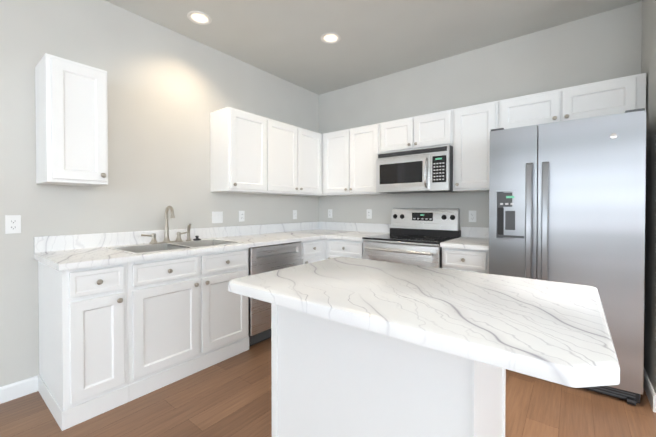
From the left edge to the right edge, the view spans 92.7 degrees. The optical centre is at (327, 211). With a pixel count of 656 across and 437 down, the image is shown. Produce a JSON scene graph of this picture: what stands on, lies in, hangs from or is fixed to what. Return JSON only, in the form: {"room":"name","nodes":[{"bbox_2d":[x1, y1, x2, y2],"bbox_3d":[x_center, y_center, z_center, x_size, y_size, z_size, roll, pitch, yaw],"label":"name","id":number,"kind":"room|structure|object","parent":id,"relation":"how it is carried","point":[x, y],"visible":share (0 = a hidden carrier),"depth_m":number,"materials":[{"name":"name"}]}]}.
{"room":"kitchen","nodes":[
{"label":"kitchen","id":0,"kind":"room"},
{"bbox_2d":[0,0,318,386],"bbox_3d":[-2.920,-0.185,0.888,0.100,2.776,9.100,1,1,38],"label":"wall","id":1,"kind":"structure","parent":0,"point":[169,91],"depth_m":2.47,"materials":[{"name":"paint"}]},
{"bbox_2d":[5,215,20,233],"bbox_3d":[-1.993,0.082,1.981,0.008,0.115,0.070,1,1,38],"label":"electrical outlet","id":2,"kind":"object","parent":1,"relation":"attached to","point":[12,223],"visible":1,"depth_m":1.98,"materials":[{"name":"white plastic"}]},
{"bbox_2d":[0,375,37,403],"bbox_3d":[-3.775,1.166,-0.276,0.014,0.100,5.990,1,1,38],"label":"baseboard","id":3,"kind":"structure","parent":1,"relation":"attached to","point":[15,390],"depth_m":2.00,"materials":[{"name":"white wood"}]},
{"bbox_2d":[35,53,107,185],"bbox_3d":[-1.691,-0.565,2.076,0.351,0.768,0.315,1,1,38],"label":"upper cabinet","id":4,"kind":"object","parent":1,"relation":"attached to","point":[71,123],"visible":1,"depth_m":1.98,"materials":[{"name":"white wood"}]},
{"bbox_2d":[212,211,222,222],"bbox_3d":[-1.099,0.059,3.113,0.011,0.115,0.117,1,1,38],"label":"light switch","id":5,"kind":"object","parent":1,"relation":"attached to","point":[217,217],"visible":1,"depth_m":3.11,"materials":[{"name":"white plastic"}]},
{"bbox_2d":[210,107,269,193],"bbox_3d":[-0.884,-0.577,3.124,0.323,0.768,0.444,1,1,38],"label":"upper cabinet","id":6,"kind":"object","parent":1,"relation":"attached to","point":[251,153],"depth_m":2.99,"materials":[{"name":"white wood"}]},
{"bbox_2d":[239,211,244,221],"bbox_3d":[-0.921,0.051,3.341,0.008,0.115,0.070,1,1,38],"label":"electrical outlet","id":7,"kind":"object","parent":1,"relation":"attached to","point":[241,216],"visible":1,"depth_m":3.34,"materials":[{"name":"white plastic"}]},
{"bbox_2d":[293,210,296,218],"bbox_3d":[-0.420,0.043,3.977,0.008,0.115,0.070,1,1,38],"label":"electrical outlet","id":8,"kind":"object","parent":1,"relation":"attached to","point":[294,214],"visible":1,"depth_m":3.98,"materials":[{"name":"white plastic"}]},
{"bbox_2d":[270,119,321,195],"bbox_3d":[-0.467,-0.583,3.653,0.323,0.768,0.904,1,1,38],"label":"upper cabinet","id":9,"kind":"object","parent":1,"relation":"attached to","point":[295,152],"depth_m":3.51,"materials":[{"name":"white wood"}]},
{"bbox_2d":[0,338,655,436],"bbox_3d":[0.026,1.278,-1.416,7.600,0.100,9.100,1,1,38],"label":"floor","id":10,"kind":"structure","parent":0,"point":[231,397],"depth_m":1.86,"materials":[{"name":"brown wood"}]},
{"bbox_2d":[38,261,128,430],"bbox_3d":[-1.570,0.753,1.998,0.656,0.875,0.325,1,1,38],"label":"base cabinet","id":11,"kind":"object","parent":10,"relation":"on","point":[83,346],"visible":0.92,"depth_m":1.82,"materials":[{"name":"white wood"}]},
{"bbox_2d":[127,248,248,401],"bbox_3d":[-1.184,0.747,2.489,0.656,0.875,0.923,1,1,38],"label":"base cabinet","id":12,"kind":"object","parent":10,"relation":"on","point":[188,315],"visible":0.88,"depth_m":2.21,"materials":[{"name":"white wood"}]},
{"bbox_2d":[34,206,355,270],"bbox_3d":[-0.777,0.195,3.006,0.648,0.493,2.923,1,1,38],"label":"countertop","id":13,"kind":"structure","parent":12,"relation":"on","point":[66,252],"depth_m":2.47,"materials":[{"name":"stone"}]},
{"bbox_2d":[141,206,200,243],"bbox_3d":[-1.279,0.107,2.623,0.155,0.309,0.485,1,1,38],"label":"faucet","id":14,"kind":"object","parent":13,"relation":"on","point":[166,240],"depth_m":2.61,"materials":[{"name":"silver metal"}]},
{"bbox_2d":[106,239,243,254],"bbox_3d":[-1.177,0.356,2.480,0.520,0.184,0.840,1,1,38],"label":"sink","id":15,"kind":"object","parent":13,"relation":"in","point":[167,245],"depth_m":2.50,"materials":[{"name":"silver metal"}]},
{"bbox_2d":[249,241,301,346],"bbox_3d":[-0.695,0.741,3.101,0.610,0.873,0.629,1,1,38],"label":"dishwasher","id":16,"kind":"object","parent":10,"relation":"on","point":[263,259],"visible":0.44,"depth_m":2.79,"materials":[{"name":"silver metal"}]},
{"bbox_2d":[301,238,325,263],"bbox_3d":[-0.372,0.736,3.519,0.656,0.875,0.410,1,1,38],"label":"base cabinet","id":17,"kind":"object","parent":10,"relation":"on","point":[313,250],"visible":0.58,"depth_m":3.31,"materials":[{"name":"white wood"}]},
{"bbox_2d":[326,238,362,258],"bbox_3d":[0.110,0.733,3.756,1.120,0.875,0.656,1,1,38],"label":"base cabinet","id":18,"kind":"object","parent":10,"relation":"on","point":[335,248],"visible":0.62,"depth_m":3.33,"materials":[{"name":"white wood"}]},
{"bbox_2d":[319,222,488,250],"bbox_3d":[0.572,0.225,3.391,2.250,0.145,0.648,1,1,38],"label":"countertop","id":19,"kind":"structure","parent":18,"relation":"on","point":[474,238],"depth_m":3.25,"materials":[{"name":"stone"}]},
{"bbox_2d":[362,208,460,267],"bbox_3d":[0.836,0.575,3.147,0.763,1.205,0.708,1,1,38],"label":"range","id":20,"kind":"object","parent":10,"relation":"on","point":[415,236],"visible":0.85,"depth_m":3.12,"materials":[{"name":"silver metal"}]},
{"bbox_2d":[228,257,619,436],"bbox_3d":[0.302,0.741,1.248,1.203,0.915,0.838,1,1,38],"label":"kitchen island","id":21,"kind":"object","parent":10,"relation":"on","point":[365,348],"visible":1,"depth_m":1.07,"materials":[{"name":"white stone"}]},
{"bbox_2d":[442,247,488,273],"bbox_3d":[1.304,0.743,2.816,0.373,0.875,0.656,1,1,38],"label":"base cabinet","id":22,"kind":"object","parent":10,"relation":"on","point":[470,260],"visible":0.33,"depth_m":2.57,"materials":[{"name":"white wood"}]},
{"bbox_2d":[489,108,645,405],"bbox_3d":[1.756,0.279,2.377,0.846,1.808,0.762,1,1,38],"label":"fridge","id":23,"kind":"object","parent":10,"relation":"on","point":[567,201],"visible":0.75,"depth_m":2.04,"materials":[{"name":"silver metal"}]},
{"bbox_2d":[105,0,641,94],"bbox_3d":[0.026,-1.597,-1.449,7.600,0.100,9.100,1,1,38],"label":"ceiling","id":24,"kind":"structure","parent":0,"point":[281,39],"depth_m":2.71,"materials":[{"name":"paint"}]},
{"bbox_2d":[187,11,211,24],"bbox_3d":[-1.057,-1.589,2.574,0.188,0.008,0.188,1,1,38],"label":"recessed light","id":25,"kind":"object","parent":24,"relation":"in","point":[197,17],"visible":1,"depth_m":2.57,"materials":[{"name":"white"}]},
{"bbox_2d":[320,32,340,43],"bbox_3d":[0.024,-1.592,2.881,0.188,0.008,0.188,1,1,38],"label":"recessed light","id":26,"kind":"object","parent":24,"relation":"in","point":[329,38],"visible":1,"depth_m":2.88,"materials":[{"name":"white glass"}]},
{"bbox_2d":[319,1,641,229],"bbox_3d":[1.200,-0.213,3.371,3.300,2.776,0.100,1,1,38],"label":"wall","id":27,"kind":"structure","parent":0,"point":[604,46],"depth_m":3.09,"materials":[{"name":"paint"}]},
{"bbox_2d":[328,209,331,217],"bbox_3d":[0.028,0.029,4.228,0.070,0.115,0.008,1,1,38],"label":"electrical outlet","id":28,"kind":"object","parent":27,"relation":"attached to","point":[329,213],"visible":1,"depth_m":4.23,"materials":[{"name":"white plastic"}]},
{"bbox_2d":[315,123,387,195],"bbox_3d":[0.207,-0.585,3.859,1.126,0.768,0.351,1,1,38],"label":"upper cabinet","id":29,"kind":"object","parent":27,"relation":"attached to","point":[349,157],"visible":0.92,"depth_m":3.63,"materials":[{"name":"white wood"}]},
{"bbox_2d":[367,209,371,218],"bbox_3d":[0.506,0.032,3.852,0.070,0.115,0.008,1,1,38],"label":"electrical outlet","id":30,"kind":"object","parent":27,"relation":"attached to","point":[369,213],"visible":1,"depth_m":3.84,"materials":[{"name":"white plastic"}]},
{"bbox_2d":[381,109,452,152],"bbox_3d":[0.950,-0.791,3.272,0.762,0.343,0.351,1,1,38],"label":"upper cabinet","id":31,"kind":"object","parent":27,"relation":"attached to","point":[427,130],"visible":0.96,"depth_m":3.12,"materials":[{"name":"white wood"}]},
{"bbox_2d":[376,145,455,193],"bbox_3d":[0.915,-0.407,3.232,0.754,0.417,0.464,1,1,38],"label":"microwave","id":32,"kind":"object","parent":31,"relation":"attached to","point":[425,170],"visible":1,"depth_m":3.06,"materials":[{"name":"silver metal"}]},
{"bbox_2d":[469,211,475,221],"bbox_3d":[1.439,0.049,3.117,0.070,0.115,0.008,1,1,38],"label":"electrical outlet","id":33,"kind":"object","parent":27,"relation":"attached to","point":[472,216],"visible":1,"depth_m":3.11,"materials":[{"name":"white plastic"}]},
{"bbox_2d":[453,101,498,191],"bbox_3d":[1.399,-0.574,2.920,0.378,0.768,0.351,1,1,38],"label":"upper cabinet","id":34,"kind":"object","parent":27,"relation":"attached to","point":[473,125],"visible":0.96,"depth_m":2.82,"materials":[{"name":"white wood"}]},
{"bbox_2d":[498,73,645,128],"bbox_3d":[1.903,-0.810,2.520,0.901,0.288,0.351,1,1,38],"label":"upper cabinet","id":35,"kind":"object","parent":27,"relation":"attached to","point":[612,96],"visible":0.81,"depth_m":2.36,"materials":[{"name":"white wood"}]},
{"bbox_2d":[641,0,655,392],"bbox_3d":[3.884,-0.185,0.811,4.315,2.776,0.800,1,1,38],"label":"wall","id":36,"kind":"structure","parent":0,"point":[648,56],"depth_m":2.06,"materials":[{"name":"paint"}]},
{"bbox_2d":[643,366,655,412],"bbox_3d":[3.800,1.153,0.813,4.230,0.100,0.705,1,1,38],"label":"baseboard","id":37,"kind":"structure","parent":36,"relation":"attached to","point":[649,390],"depth_m":1.96,"materials":[{"name":"white wood"}]}
]}

